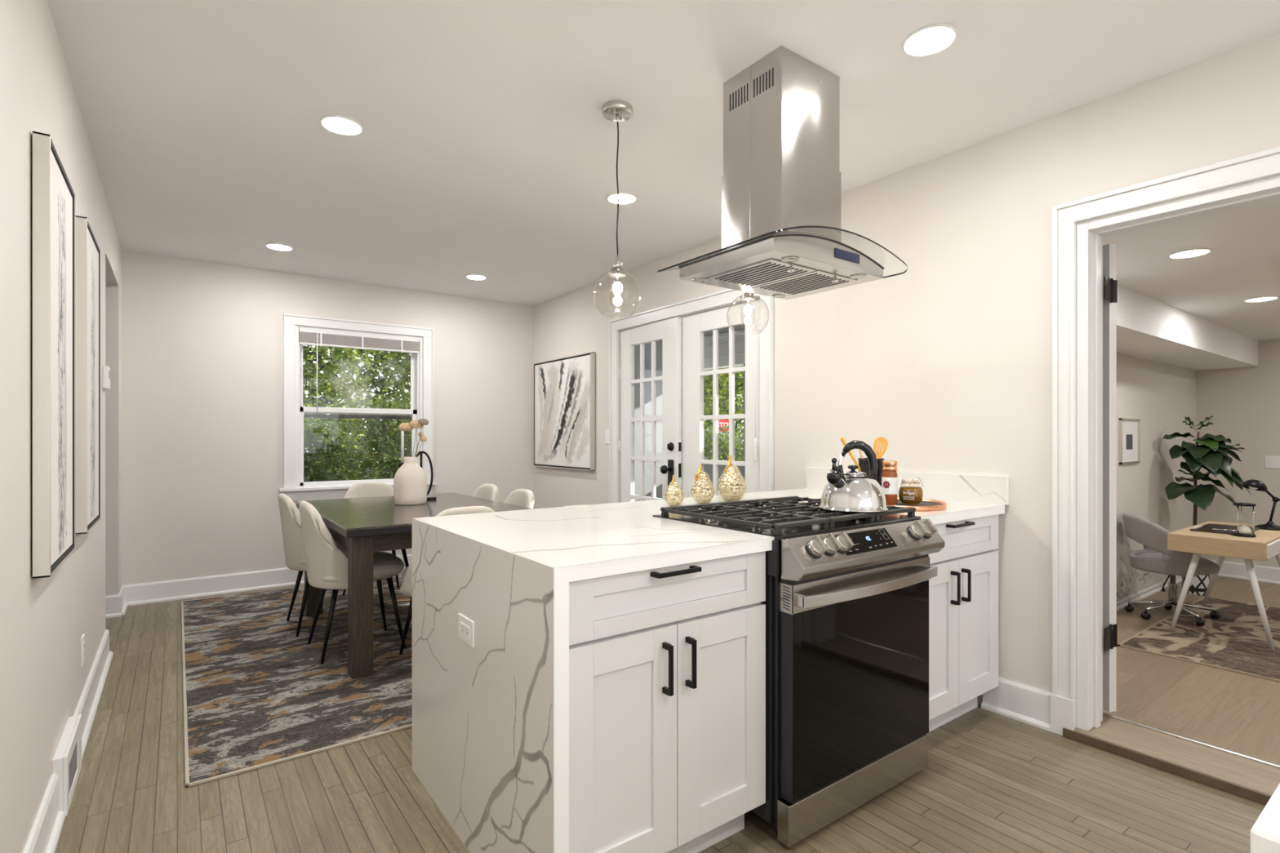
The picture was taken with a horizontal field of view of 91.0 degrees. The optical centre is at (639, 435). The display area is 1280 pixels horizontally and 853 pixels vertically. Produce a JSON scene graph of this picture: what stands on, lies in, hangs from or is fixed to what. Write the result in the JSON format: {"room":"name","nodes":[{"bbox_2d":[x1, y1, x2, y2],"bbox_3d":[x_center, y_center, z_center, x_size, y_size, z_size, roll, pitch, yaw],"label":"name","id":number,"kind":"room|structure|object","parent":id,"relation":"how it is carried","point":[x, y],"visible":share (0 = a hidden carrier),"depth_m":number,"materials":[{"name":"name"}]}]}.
{"room":"kitchen","nodes":[
{"label":"kitchen","id":0,"kind":"room"},
{"bbox_2d":[0,0,121,852],"bbox_3d":[-1.137,-0.056,0.908,0.120,2.537,8.810,0,0,-36],"label":"wall","id":1,"kind":"structure","parent":0,"point":[43,621],"depth_m":1.68,"materials":[{"name":"paint"}]},
{"bbox_2d":[22,773,65,852],"bbox_3d":[-0.600,1.141,0.304,0.032,0.145,4.200,0,0,-36],"label":"baseboard","id":2,"kind":"structure","parent":1,"relation":"attached to","point":[45,833],"depth_m":1.84,"materials":[{"name":"white paint"}]},
{"bbox_2d":[32,130,75,578],"bbox_3d":[-1.778,-0.218,1.917,0.036,1.207,0.525,0,0,-36],"label":"framed canvas","id":3,"kind":"object","parent":1,"relation":"attached to","point":[53,192],"visible":1,"depth_m":1.78,"materials":[{"name":"beige metal"}]},
{"bbox_2d":[52,714,81,816],"bbox_3d":[-1.954,1.118,2.151,0.036,0.190,0.380,0,0,-36],"label":"air vent","id":4,"kind":"object","parent":1,"relation":"in","point":[67,758],"visible":0.96,"depth_m":2.09,"materials":[{"name":"white metal"}]},
{"bbox_2d":[68,742,76,795],"bbox_3d":[-1.927,1.123,2.133,0.006,0.108,0.240,0,0,-36],"label":"grille","id":5,"kind":"object","parent":4,"relation":"attached to","point":[73,760],"depth_m":2.12,"materials":[{"name":"grey metal"}]},
{"bbox_2d":[75,215,100,534],"bbox_3d":[-2.294,-0.233,2.620,0.036,1.215,0.530,0,0,-36],"label":"framed canvas","id":6,"kind":"object","parent":1,"relation":"attached to","point":[87,250],"visible":1,"depth_m":2.42,"materials":[{"name":"beige metal"}]},
{"bbox_2d":[73,629,113,760],"bbox_3d":[-2.501,1.141,2.891,0.032,0.145,1.460,0,0,-36],"label":"baseboard","id":7,"kind":"structure","parent":1,"relation":"attached to","point":[88,703],"depth_m":2.82,"materials":[{"name":"white paint"}]},
{"bbox_2d":[102,365,110,389],"bbox_3d":[-2.861,-0.312,3.376,0.026,0.120,0.110,0,0,-36],"label":"thermostat","id":8,"kind":"object","parent":1,"relation":"attached to","point":[106,370],"visible":1,"depth_m":3.33,"materials":[{"name":"white plastic"}]},
{"bbox_2d":[105,594,121,618],"bbox_3d":[-3.547,1.141,4.199,0.136,0.145,0.032,0,0,-36],"label":"baseboard","id":9,"kind":"structure","parent":1,"relation":"attached to","point":[113,602],"depth_m":4.21,"materials":[{"name":"white paint"}]},
{"bbox_2d":[121,250,533,585],"bbox_3d":[-2.831,-0.056,5.217,4.517,2.537,0.140,0,0,-36],"label":"wall","id":10,"kind":"structure","parent":0,"point":[202,342],"depth_m":4.91,"materials":[{"name":"paint"}]},
{"bbox_2d":[122,554,412,606],"bbox_3d":[-2.385,1.141,5.438,3.236,0.145,0.032,0,0,-36],"label":"baseboard","id":11,"kind":"structure","parent":10,"relation":"attached to","point":[197,587],"depth_m":4.79,"materials":[{"name":"white paint"}]},
{"bbox_2d":[279,481,436,501],"bbox_3d":[-2.391,0.478,5.431,1.260,0.110,0.075,0,0,-36],"label":"trim","id":12,"kind":"structure","parent":10,"relation":"attached to","point":[298,494],"depth_m":5.22,"materials":[{"name":"white paint"}]},
{"bbox_2d":[283,313,433,488],"bbox_3d":[-2.391,-0.282,5.434,1.203,1.410,0.030,0,0,-36],"label":"trim","id":13,"kind":"structure","parent":10,"relation":"attached to","point":[290,321],"depth_m":5.20,"materials":[{"name":"white paint"}]},
{"bbox_2d":[295,324,422,488],"bbox_3d":[-2.439,-0.234,5.496,1.030,1.345,0.134,0,0,-36],"label":"window","id":14,"kind":"structure","parent":10,"relation":"in","point":[415,411],"depth_m":5.41,"materials":[{"name":"white paint"}]},
{"bbox_2d":[298,328,419,413],"bbox_3d":[-2.405,-0.537,5.450,0.974,0.700,0.052,0,0,-36],"label":"window blind","id":15,"kind":"object","parent":14,"relation":"attached to","point":[316,337],"visible":1,"depth_m":5.41,"materials":[{"name":"white paint"}]},
{"bbox_2d":[634,340,662,501],"bbox_3d":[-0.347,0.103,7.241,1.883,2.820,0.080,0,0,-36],"label":"window panes","id":16,"kind":"structure","parent":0,"point":[659,344],"depth_m":7.52,"materials":[{"name":"clear glass"}]},
{"bbox_2d":[54,572,1265,852],"bbox_3d":[-0.199,1.253,1.535,4.397,0.080,8.910,0,0,-36],"label":"floor","id":17,"kind":"structure","parent":0,"point":[991,782],"depth_m":2.08,"materials":[{"name":"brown wood"}]},
{"bbox_2d":[181,573,412,787],"bbox_3d":[-1.470,1.208,4.095,2.436,0.010,2.996,0,0,-36],"label":"area rug","id":18,"kind":"object","parent":17,"relation":"on","point":[256,695],"visible":0.48,"depth_m":3.08,"materials":[{"name":"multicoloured carpet"}]},
{"bbox_2d":[278,493,347,636],"bbox_3d":[-2.019,0.781,4.046,0.542,0.845,0.525,0,0,-36],"label":"dining chair","id":19,"kind":"object","parent":18,"relation":"on","point":[291,522],"visible":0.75,"depth_m":3.82,"materials":[{"name":"beige fabric"}]},
{"bbox_2d":[298,501,405,664],"bbox_3d":[-1.641,0.781,3.590,0.542,0.845,0.525,0,0,-36],"label":"dining chair","id":20,"kind":"object","parent":18,"relation":"on","point":[326,566],"visible":0.94,"depth_m":3.37,"materials":[{"name":"beige fabric"}]},
{"bbox_2d":[342,481,408,595],"bbox_3d":[-1.964,0.781,4.713,0.525,0.845,0.542,0,0,-36],"label":"dining chair","id":21,"kind":"object","parent":18,"relation":"on","point":[369,489],"visible":0.12,"depth_m":4.88,"materials":[{"name":"beige fabric"}]},
{"bbox_2d":[296,492,533,679],"bbox_3d":[-1.439,0.823,3.990,1.097,0.756,1.585,0,0,-36],"label":"dining table","id":22,"kind":"object","parent":18,"relation":"on","point":[363,526],"visible":0.53,"depth_m":3.22,"materials":[{"name":"black wood"}]},
{"bbox_2d":[393,457,427,505],"bbox_3d":[-1.509,0.291,4.138,0.210,0.306,0.210,0,0,-36],"label":"ceramic vase","id":23,"kind":"object","parent":22,"relation":"on","point":[410,480],"visible":1,"depth_m":4.06,"materials":[{"name":"white ceramic"}]},
{"bbox_2d":[398,450,436,500],"bbox_3d":[-1.550,0.275,4.382,0.261,0.341,0.065,0,0,-2],"label":"candle holder","id":24,"kind":"object","parent":22,"relation":"on","point":[400,464],"visible":0.52,"depth_m":4.38,"materials":[{"name":"black metal"}]},
{"bbox_2d":[399,506,494,654],"bbox_3d":[-1.019,0.781,3.395,0.525,0.845,0.542,0,0,-36],"label":"dining chair","id":25,"kind":"object","parent":18,"relation":"on","point":[406,588],"visible":0.13,"depth_m":3.22,"materials":[{"name":"beige fabric"}]},
{"bbox_2d":[472,483,498,501],"bbox_3d":[-1.316,0.781,4.579,0.542,0.845,0.525,0,0,-36],"label":"dining chair","id":26,"kind":"object","parent":18,"relation":"on","point":[490,491],"visible":0.19,"depth_m":4.71,"materials":[{"name":"beige fabric"}]},
{"bbox_2d":[504,488,534,508],"bbox_3d":[-0.973,0.781,4.095,0.542,0.845,0.525,0,0,-36],"label":"dining chair","id":27,"kind":"object","parent":18,"relation":"on","point":[519,497],"visible":0.12,"depth_m":4.22,"materials":[{"name":"beige fabric"}]},
{"bbox_2d":[568,551,765,852],"bbox_3d":[-0.072,0.776,1.903,0.684,0.874,0.648,0,0,-36],"label":"base cabinet","id":28,"kind":"object","parent":17,"relation":"on","point":[667,665],"visible":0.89,"depth_m":1.65,"materials":[{"name":"white paint"}]},
{"bbox_2d":[412,466,1008,852],"bbox_3d":[0.387,0.696,2.515,2.229,1.035,1.080,0,0,-36],"label":"countertop","id":29,"kind":"structure","parent":17,"relation":"on","point":[491,718],"depth_m":1.79,"materials":[{"name":"white stone"}]},
{"bbox_2d":[457,613,474,648],"bbox_3d":[-0.512,0.570,1.849,0.008,0.074,0.118,0,0,-36],"label":"electrical outlet","id":30,"kind":"object","parent":29,"relation":"attached to","point":[465,625],"visible":1,"depth_m":1.84,"materials":[{"name":"white plastic"}]},
{"bbox_2d":[664,475,684,506],"bbox_3d":[0.145,0.231,2.660,0.085,0.135,0.085,0,0,-36],"label":"pear","id":31,"kind":"object","parent":29,"relation":"on","point":[673,495],"visible":0.94,"depth_m":2.63,"materials":[{"name":"gold metal"}]},
{"bbox_2d":[690,464,714,503],"bbox_3d":[0.277,0.211,2.777,0.105,0.175,0.105,0,0,-36],"label":"pear","id":32,"kind":"object","parent":29,"relation":"on","point":[702,491],"visible":0.96,"depth_m":2.74,"materials":[{"name":"gold metal"}]},
{"bbox_2d":[716,455,746,502],"bbox_3d":[0.417,0.192,2.863,0.133,0.212,0.133,0,0,-36],"label":"pear","id":33,"kind":"object","parent":29,"relation":"on","point":[731,485],"visible":0.91,"depth_m":2.82,"materials":[{"name":"gold metal"}]},
{"bbox_2d":[886,497,946,511],"bbox_3d":[1.095,0.288,2.681,0.380,0.021,0.380,0,0,-36],"label":"round tray","id":34,"kind":"object","parent":29,"relation":"on","point":[926,504],"visible":0.47,"depth_m":2.59,"materials":[{"name":"orange"}]},
{"bbox_2d":[857,457,884,486],"bbox_3d":[0.998,0.191,2.719,0.107,0.190,0.107,0,0,-36],"label":"utensil crock","id":35,"kind":"object","parent":34,"relation":"on","point":[864,464],"visible":0.24,"depth_m":2.68,"materials":[{"name":"black ceramic"}]},
{"bbox_2d":[873,436,888,458],"bbox_3d":[1.026,0.135,2.719,0.094,0.261,0.013,0,0,4],"label":"wooden spatula","id":36,"kind":"object","parent":35,"relation":"in","point":[879,454],"visible":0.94,"depth_m":2.72,"materials":[{"name":"brown wood"}]},
{"bbox_2d":[881,460,897,505],"bbox_3d":[1.039,0.195,2.623,0.065,0.182,0.062,0,0,-36],"label":"bottle","id":37,"kind":"object","parent":34,"relation":"on","point":[889,475],"visible":0.99,"depth_m":2.60,"materials":[{"name":"brown glass"}]},
{"bbox_2d":[898,478,923,504],"bbox_3d":[1.145,0.229,2.663,0.099,0.113,0.101,0,0,0],"label":"jar","id":38,"kind":"object","parent":34,"relation":"on","point":[907,495],"visible":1,"depth_m":2.63,"materials":[{"name":"brown glass"}]},
{"bbox_2d":[652,496,944,847],"bbox_3d":[0.565,0.738,2.281,0.784,0.950,0.717,0,0,-36],"label":"gas range","id":39,"kind":"object","parent":17,"relation":"on","point":[846,602],"visible":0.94,"depth_m":1.99,"materials":[{"name":"black"}]},
{"bbox_2d":[751,540,781,827],"bbox_3d":[0.535,0.736,2.328,0.760,0.855,0.593,0,0,-36],"label":"panel","id":40,"kind":"object","parent":39,"relation":"in","point":[771,811],"depth_m":1.87,"materials":[{"name":"black"}]},
{"bbox_2d":[652,496,920,540],"bbox_3d":[0.537,0.285,2.324,0.770,0.045,0.615,0,0,-36],"label":"cooktop","id":41,"kind":"object","parent":39,"relation":"in","point":[781,518],"depth_m":2.16,"materials":[{"name":"grey metal"}]},
{"bbox_2d":[818,440,888,512],"bbox_3d":[0.763,0.139,2.259,0.241,0.247,0.237,0,0,-36],"label":"tea kettle","id":42,"kind":"object","parent":39,"relation":"on","point":[852,491],"visible":1,"depth_m":2.19,"materials":[{"name":"silver metal"}]},
{"bbox_2d":[928,514,998,732],"bbox_3d":[1.128,0.776,2.785,0.716,0.874,0.648,0,0,-36],"label":"base cabinet","id":43,"kind":"object","parent":17,"relation":"on","point":[963,595],"visible":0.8,"depth_m":2.56,"materials":[{"name":"white paint"}]},
{"bbox_2d":[1250,783,1279,852],"bbox_3d":[1.267,0.756,0.691,1.540,0.914,0.612,0,0,-36],"label":"countertop","id":44,"kind":"structure","parent":17,"relation":"on","point":[1265,832],"depth_m":0.48,"materials":[{"name":"white stone"}]},
{"bbox_2d":[47,0,1279,306],"bbox_3d":[-0.192,-1.364,1.627,4.517,0.080,9.050,0,0,-36],"label":"ceiling","id":45,"kind":"structure","parent":0,"point":[486,146],"depth_m":2.53,"materials":[{"name":"paint"}]},
{"bbox_2d":[265,243,293,250],"bbox_3d":[-2.523,-1.319,4.404,0.170,0.011,0.170,0,0,-36],"label":"recessed light","id":46,"kind":"object","parent":45,"relation":"in","point":[277,246],"visible":1,"depth_m":4.38,"materials":[{"name":"white paint"}]},
{"bbox_2d":[319,115,363,135],"bbox_3d":[-1.270,-1.319,2.680,0.170,0.011,0.170,0,0,-36],"label":"recessed light","id":47,"kind":"object","parent":45,"relation":"in","point":[338,124],"visible":1,"depth_m":2.66,"materials":[{"name":"white paint"}]},
{"bbox_2d":[592,99,642,316],"bbox_3d":[-0.091,-0.906,2.540,0.200,0.835,0.200,0,0,5],"label":"pendant lamp","id":48,"kind":"object","parent":45,"relation":"hanging from","point":[616,110],"visible":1,"depth_m":2.53,"materials":[{"name":"silver metal"}]},
{"bbox_2d":[608,254,626,278],"bbox_3d":[-0.091,-0.687,2.540,0.068,0.084,0.068,0,0,-36],"label":"socket","id":49,"kind":"object","parent":48,"relation":"attached to","point":[617,271],"depth_m":2.52,"materials":[{"name":"silver metal"}]},
{"bbox_2d":[606,191,637,204],"bbox_3d":[-0.101,-1.319,3.502,0.170,0.011,0.170,0,0,-36],"label":"recessed light","id":50,"kind":"object","parent":45,"relation":"in","point":[624,197],"visible":0.96,"depth_m":3.48,"materials":[{"name":"white paint"}]},
{"bbox_2d":[608,194,635,204],"bbox_3d":[-0.101,-1.318,3.502,0.146,0.010,0.146,0,0,-36],"label":"diffuser","id":51,"kind":"object","parent":50,"relation":"attached to","point":[623,198],"depth_m":3.49,"materials":[{"name":"white plastic"}]},
{"bbox_2d":[726,291,769,334],"bbox_3d":[0.511,-0.906,2.982,0.200,0.835,0.200,0,0,12],"label":"pendant lamp","id":52,"kind":"object","parent":45,"relation":"hanging from","point":[746,296],"visible":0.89,"depth_m":2.97,"materials":[{"name":"clear glass"}]},
{"bbox_2d":[740,291,755,301],"bbox_3d":[0.511,-0.687,2.982,0.068,0.084,0.068,0,0,-36],"label":"socket","id":53,"kind":"object","parent":52,"relation":"attached to","point":[746,296],"depth_m":2.96,"materials":[{"name":"silver metal"}]},
{"bbox_2d":[657,45,907,299],"bbox_3d":[0.530,-0.947,2.360,0.760,0.755,0.605,0,0,-36],"label":"range hood","id":54,"kind":"object","parent":45,"relation":"hanging from","point":[781,229],"visible":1,"depth_m":2.23,"materials":[{"name":"silver metal"}]},
{"bbox_2d":[902,23,957,56],"bbox_3d":[0.968,-1.319,2.105,0.170,0.011,0.170,0,0,-36],"label":"recessed light","id":55,"kind":"object","parent":45,"relation":"in","point":[931,39],"visible":1,"depth_m":2.09,"materials":[{"name":"white paint"}]},
{"bbox_2d":[703,463,745,494],"bbox_3d":[1.919,0.823,6.406,0.200,0.980,4.050,0,0,-36],"label":"wall","id":56,"kind":"structure","parent":0,"point":[708,468],"depth_m":7.61,"materials":[{"name":"grey paint"}]},
{"bbox_2d":[533,32,1279,705],"bbox_3d":[1.579,0.070,2.904,0.150,2.787,8.810,0,0,-36],"label":"wall","id":57,"kind":"structure","parent":0,"point":[947,359],"depth_m":2.88,"materials":[{"name":"paint"}]},
{"bbox_2d":[533,351,595,471],"bbox_3d":[-0.728,-0.212,5.875,0.042,1.026,1.090,0,0,-36],"label":"framed painting","id":58,"kind":"object","parent":57,"relation":"attached to","point":[564,388],"visible":1,"depth_m":5.80,"materials":[{"name":"white paper"}]},
{"bbox_2d":[617,316,681,502],"bbox_3d":[0.031,0.173,4.840,0.127,2.060,0.794,0,0,-34],"label":"door","id":59,"kind":"structure","parent":57,"relation":"in","point":[668,331],"depth_m":4.80,"materials":[{"name":"white paint"}]},
{"bbox_2d":[608,288,773,503],"bbox_3d":[0.277,0.128,4.521,0.032,2.170,1.762,0,0,-36],"label":"trim","id":60,"kind":"structure","parent":57,"relation":"attached to","point":[727,296],"depth_m":4.25,"materials":[{"name":"white paint"}]},
{"bbox_2d":[682,298,759,497],"bbox_3d":[0.549,0.173,4.222,0.057,2.060,0.791,0,0,-36],"label":"door","id":61,"kind":"structure","parent":57,"relation":"in","point":[694,326],"depth_m":4.26,"materials":[{"name":"white paint"}]},
{"bbox_2d":[703,324,745,370],"bbox_3d":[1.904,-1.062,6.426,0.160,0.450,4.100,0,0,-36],"label":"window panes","id":62,"kind":"structure","parent":61,"relation":"in","point":[723,335],"depth_m":7.54,"materials":[{"name":"clear"}]},
{"bbox_2d":[754,320,756,462],"bbox_3d":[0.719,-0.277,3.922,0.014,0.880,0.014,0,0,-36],"label":"door frame","id":63,"kind":"structure","parent":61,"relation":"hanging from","point":[755,448],"depth_m":3.92,"materials":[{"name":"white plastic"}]},
{"bbox_2d":[805,466,1008,505],"bbox_3d":[1.277,0.238,3.169,0.021,0.121,1.080,0,0,-36],"label":"backsplash","id":64,"kind":"structure","parent":57,"relation":"attached to","point":[957,487],"depth_m":2.92,"materials":[{"name":"white stone"}]},
{"bbox_2d":[981,677,1052,731],"bbox_3d":[1.617,1.138,2.699,0.032,0.150,0.285,0,0,-36],"label":"baseboard","id":65,"kind":"structure","parent":57,"relation":"attached to","point":[1028,704],"depth_m":2.69,"materials":[{"name":"white paint"}]},
{"bbox_2d":[1102,243,1117,711],"bbox_3d":[1.876,0.175,2.985,0.108,1.965,0.803,0,0,-12],"label":"door","id":66,"kind":"structure","parent":57,"relation":"in","point":[1109,251],"depth_m":2.64,"materials":[{"name":"white paint"}]},
{"bbox_2d":[1050,146,1279,735],"bbox_3d":[2.004,0.136,2.170,0.034,2.155,1.043,0,0,-36],"label":"trim","id":67,"kind":"structure","parent":57,"relation":"attached to","point":[1264,164],"depth_m":2.53,"materials":[{"name":"white paint"}]},
{"bbox_2d":[1062,727,1271,805],"bbox_3d":[1.997,1.195,2.148,0.010,0.036,0.976,0,0,-36],"label":"trim","id":68,"kind":"structure","parent":57,"relation":"attached to","point":[1233,788],"depth_m":2.26,"materials":[{"name":"brown wood"}]},
{"bbox_2d":[1073,715,1279,795],"bbox_3d":[2.102,1.193,2.225,0.252,0.040,0.976,0,0,-36],"label":"trim","id":69,"kind":"structure","parent":57,"relation":"attached to","point":[1250,774],"depth_m":2.32,"materials":[{"name":"brown wood"}]},
{"bbox_2d":[1076,174,1279,731],"bbox_3d":[2.080,0.158,2.223,0.159,2.030,0.882,0,0,-36],"label":"door frame","id":70,"kind":"structure","parent":57,"relation":"attached to","point":[1091,233],"depth_m":2.52,"materials":[{"name":"white paint"}]},
{"bbox_2d":[1102,711,1279,768],"bbox_3d":[2.206,1.179,2.304,0.020,0.027,0.900,0,0,-36],"label":"trim","id":71,"kind":"structure","parent":57,"relation":"attached to","point":[1250,757],"depth_m":2.41,"materials":[{"name":"white wood"}]},
{"bbox_2d":[1116,353,1195,600],"bbox_3d":[3.541,0.188,4.948,5.433,2.550,0.100,0,0,-36],"label":"wall","id":72,"kind":"structure","parent":0,"point":[1160,395],"depth_m":5.67,"materials":[{"name":"paint"}]},
{"bbox_2d":[1119,417,1139,464],"bbox_3d":[4.122,0.043,5.300,0.440,0.380,0.019,0,0,-36],"label":"framed print","id":73,"kind":"object","parent":72,"relation":"attached to","point":[1129,428],"visible":1,"depth_m":5.29,"materials":[{"name":"beige metal"}]},
{"bbox_2d":[1116,575,1181,611],"bbox_3d":[3.579,1.383,4.896,5.433,0.060,0.028,0,0,-36],"label":"baseboard","id":74,"kind":"structure","parent":72,"relation":"attached to","point":[1149,591],"depth_m":5.50,"materials":[{"name":"white paint"}]},
{"bbox_2d":[1116,284,1258,370],"bbox_3d":[3.708,-0.803,4.720,5.433,0.248,0.465,0,0,-36],"label":"soffit","id":75,"kind":"structure","parent":72,"relation":"attached to","point":[1148,328],"depth_m":4.82,"materials":[{"name":"paint"}]},
{"bbox_2d":[1102,199,1279,341],"bbox_3d":[4.777,-0.967,3.350,5.533,0.080,4.140,0,0,-36],"label":"ceiling","id":76,"kind":"structure","parent":0,"point":[1243,262],"depth_m":3.43,"materials":[{"name":"paint"}]},
{"bbox_2d":[1168,248,1212,258],"bbox_3d":[2.783,-0.921,3.187,0.170,0.011,0.170,0,0,-36],"label":"recessed light","id":77,"kind":"object","parent":76,"relation":"in","point":[1188,253],"visible":1,"depth_m":3.16,"materials":[{"name":"white paint"}]},
{"bbox_2d":[1170,249,1208,257],"bbox_3d":[2.783,-0.921,3.187,0.146,0.010,0.146,0,0,-36],"label":"diffuser","id":78,"kind":"object","parent":77,"relation":"attached to","point":[1185,253],"depth_m":3.17,"materials":[{"name":"white plastic"}]},
{"bbox_2d":[1102,574,1279,764],"bbox_3d":[4.729,1.453,3.314,5.653,0.080,4.140,0,0,-36],"label":"floor","id":79,"kind":"structure","parent":0,"point":[1236,712],"depth_m":3.47,"materials":[{"name":"brown wood"}]},
{"bbox_2d":[1181,574,1210,595],"bbox_3d":[4.983,1.272,5.648,0.210,0.279,0.210,0,0,-36],"label":"plant pot","id":80,"kind":"object","parent":79,"relation":"on","point":[1198,586],"depth_m":5.57,"materials":[{"name":"black"}]},
{"bbox_2d":[1117,596,1279,682],"bbox_3d":[4.880,1.407,3.779,2.156,0.011,2.710,0,0,-36],"label":"rug","id":81,"kind":"object","parent":79,"relation":"on","point":[1236,642],"visible":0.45,"depth_m":4.34,"materials":[{"name":"beige carpet"}]},
{"bbox_2d":[1122,512,1220,626],"bbox_3d":[4.145,1.016,4.923,0.577,0.792,0.582,0,0,-36],"label":"office chair","id":82,"kind":"object","parent":81,"relation":"on","point":[1155,557],"visible":0.92,"depth_m":4.82,"materials":[{"name":"grey fabric"}]},
{"bbox_2d":[1167,520,1279,650],"bbox_3d":[4.369,1.051,4.619,1.111,0.712,0.613,0,0,-36],"label":"writing desk","id":83,"kind":"object","parent":81,"relation":"on","point":[1266,544],"visible":0.97,"depth_m":4.31,"materials":[{"name":"brown wood"}]},
{"bbox_2d":[1190,523,1260,534],"bbox_3d":[4.326,0.684,4.651,0.520,0.022,0.292,0,0,-36],"label":"open notebook","id":84,"kind":"object","parent":83,"relation":"on","point":[1207,527],"visible":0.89,"depth_m":4.64,"materials":[{"name":"grey leather"}]},
{"bbox_2d":[1232,502,1256,537],"bbox_3d":[4.189,0.581,4.364,0.116,0.228,0.116,0,0,-36],"label":"hourglass","id":85,"kind":"object","parent":83,"relation":"on","point":[1243,531],"visible":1,"depth_m":4.34,"materials":[{"name":"black metal"}]},
{"bbox_2d":[1240,479,1279,530],"bbox_3d":[4.655,0.509,4.701,0.278,0.370,0.169,0,0,-1],"label":"desk lamp","id":86,"kind":"object","parent":83,"relation":"on","point":[1252,484],"visible":0.99,"depth_m":4.69,"materials":[{"name":"black metal"}]},
{"bbox_2d":[1162,415,1251,595],"bbox_3d":[5.020,0.615,5.611,0.624,1.595,0.544,0,0,21],"label":"potted plant","id":87,"kind":"object","parent":79,"relation":"on","point":[1211,455],"visible":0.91,"depth_m":5.53,"materials":[{"name":"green plant"}]},
{"bbox_2d":[1195,338,1279,568],"bbox_3d":[6.966,0.188,4.959,0.100,2.550,4.140,0,0,-36],"label":"wall","id":88,"kind":"structure","parent":0,"point":[1243,403],"depth_m":6.20,"materials":[{"name":"paint"}]},
{"bbox_2d":[1208,559,1279,584],"bbox_3d":[6.913,1.338,4.920,0.032,0.150,3.940,0,0,-36],"label":"baseboard","id":89,"kind":"structure","parent":88,"relation":"attached to","point":[1232,570],"depth_m":6.20,"materials":[{"name":"white paint"}]},
{"bbox_2d":[1265,456,1279,468],"bbox_3d":[6.095,0.253,6.053,0.008,0.118,0.118,0,0,-36],"label":"light switch","id":90,"kind":"object","parent":88,"relation":"attached to","point":[1271,462],"visible":1,"depth_m":6.06,"materials":[{"name":"white plastic"}]},
{"label":"outside","id":91,"kind":"structure","parent":0,"visible":0},
{"bbox_2d":[303,457,740,483],"bbox_3d":[-7.441,1.763,35.454,90.000,0.100,54.050,0,0,-36],"label":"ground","id":92,"kind":"structure","parent":91,"point":[384,457],"depth_m":32.69,"materials":[{"name":"green plant"}]},
{"bbox_2d":[303,413,368,482],"bbox_3d":[-3.937,0.684,7.143,1.692,2.063,1.081,0,0,-36],"label":"shrub","id":93,"kind":"object","parent":92,"relation":"on","point":[338,442],"visible":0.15,"depth_m":7.23,"materials":[{"name":"green plant"}]},
{"bbox_2d":[302,346,399,479],"bbox_3d":[-5.169,-0.649,9.132,3.275,4.726,1.965,0,0,-39],"label":"tree","id":94,"kind":"object","parent":92,"relation":"on","point":[338,387],"visible":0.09,"depth_m":9.31,"materials":[{"name":"green plant"}]},
{"bbox_2d":[302,345,411,480],"bbox_3d":[-6.393,-1.138,13.288,10.641,9.677,3.249,0,0,-36],"label":"tree","id":95,"kind":"object","parent":92,"relation":"on","point":[374,380],"visible":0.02,"depth_m":13.01,"materials":[{"name":"green plant"}]},
{"bbox_2d":[345,389,411,479],"bbox_3d":[-3.154,0.531,8.956,2.018,2.369,1.102,0,0,-29],"label":"shrub","id":96,"kind":"object","parent":92,"relation":"on","point":[382,427],"visible":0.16,"depth_m":8.56,"materials":[{"name":"green plant"}]},
{"bbox_2d":[371,351,411,459],"bbox_3d":[-3.249,-0.820,11.274,2.953,5.069,2.051,0,0,-44],"label":"tree","id":97,"kind":"object","parent":92,"relation":"on","point":[405,377],"visible":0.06,"depth_m":10.93,"materials":[{"name":"green plant"}]},
{"bbox_2d":[681,334,743,459],"bbox_3d":[1.185,-0.782,14.261,4.675,4.992,2.530,0,0,-32],"label":"tree","id":98,"kind":"object","parent":92,"relation":"on","point":[723,379],"visible":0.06,"depth_m":14.06,"materials":[{"name":"green plant"}]},
{"bbox_2d":[681,422,743,489],"bbox_3d":[1.682,0.783,17.630,6.366,2.476,2.545,0,0,-36],"label":"shrub","id":99,"kind":"object","parent":92,"relation":"on","point":[708,446],"visible":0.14,"depth_m":17.39,"materials":[{"name":"green plant"}]},
{"bbox_2d":[681,355,743,466],"bbox_3d":[5.983,-3.866,37.785,21.972,12.010,7.120,0,0,-36],"label":"street tree","id":100,"kind":"object","parent":92,"relation":"on","point":[737,411],"visible":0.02,"depth_m":35.71,"materials":[{"name":"green plant"}]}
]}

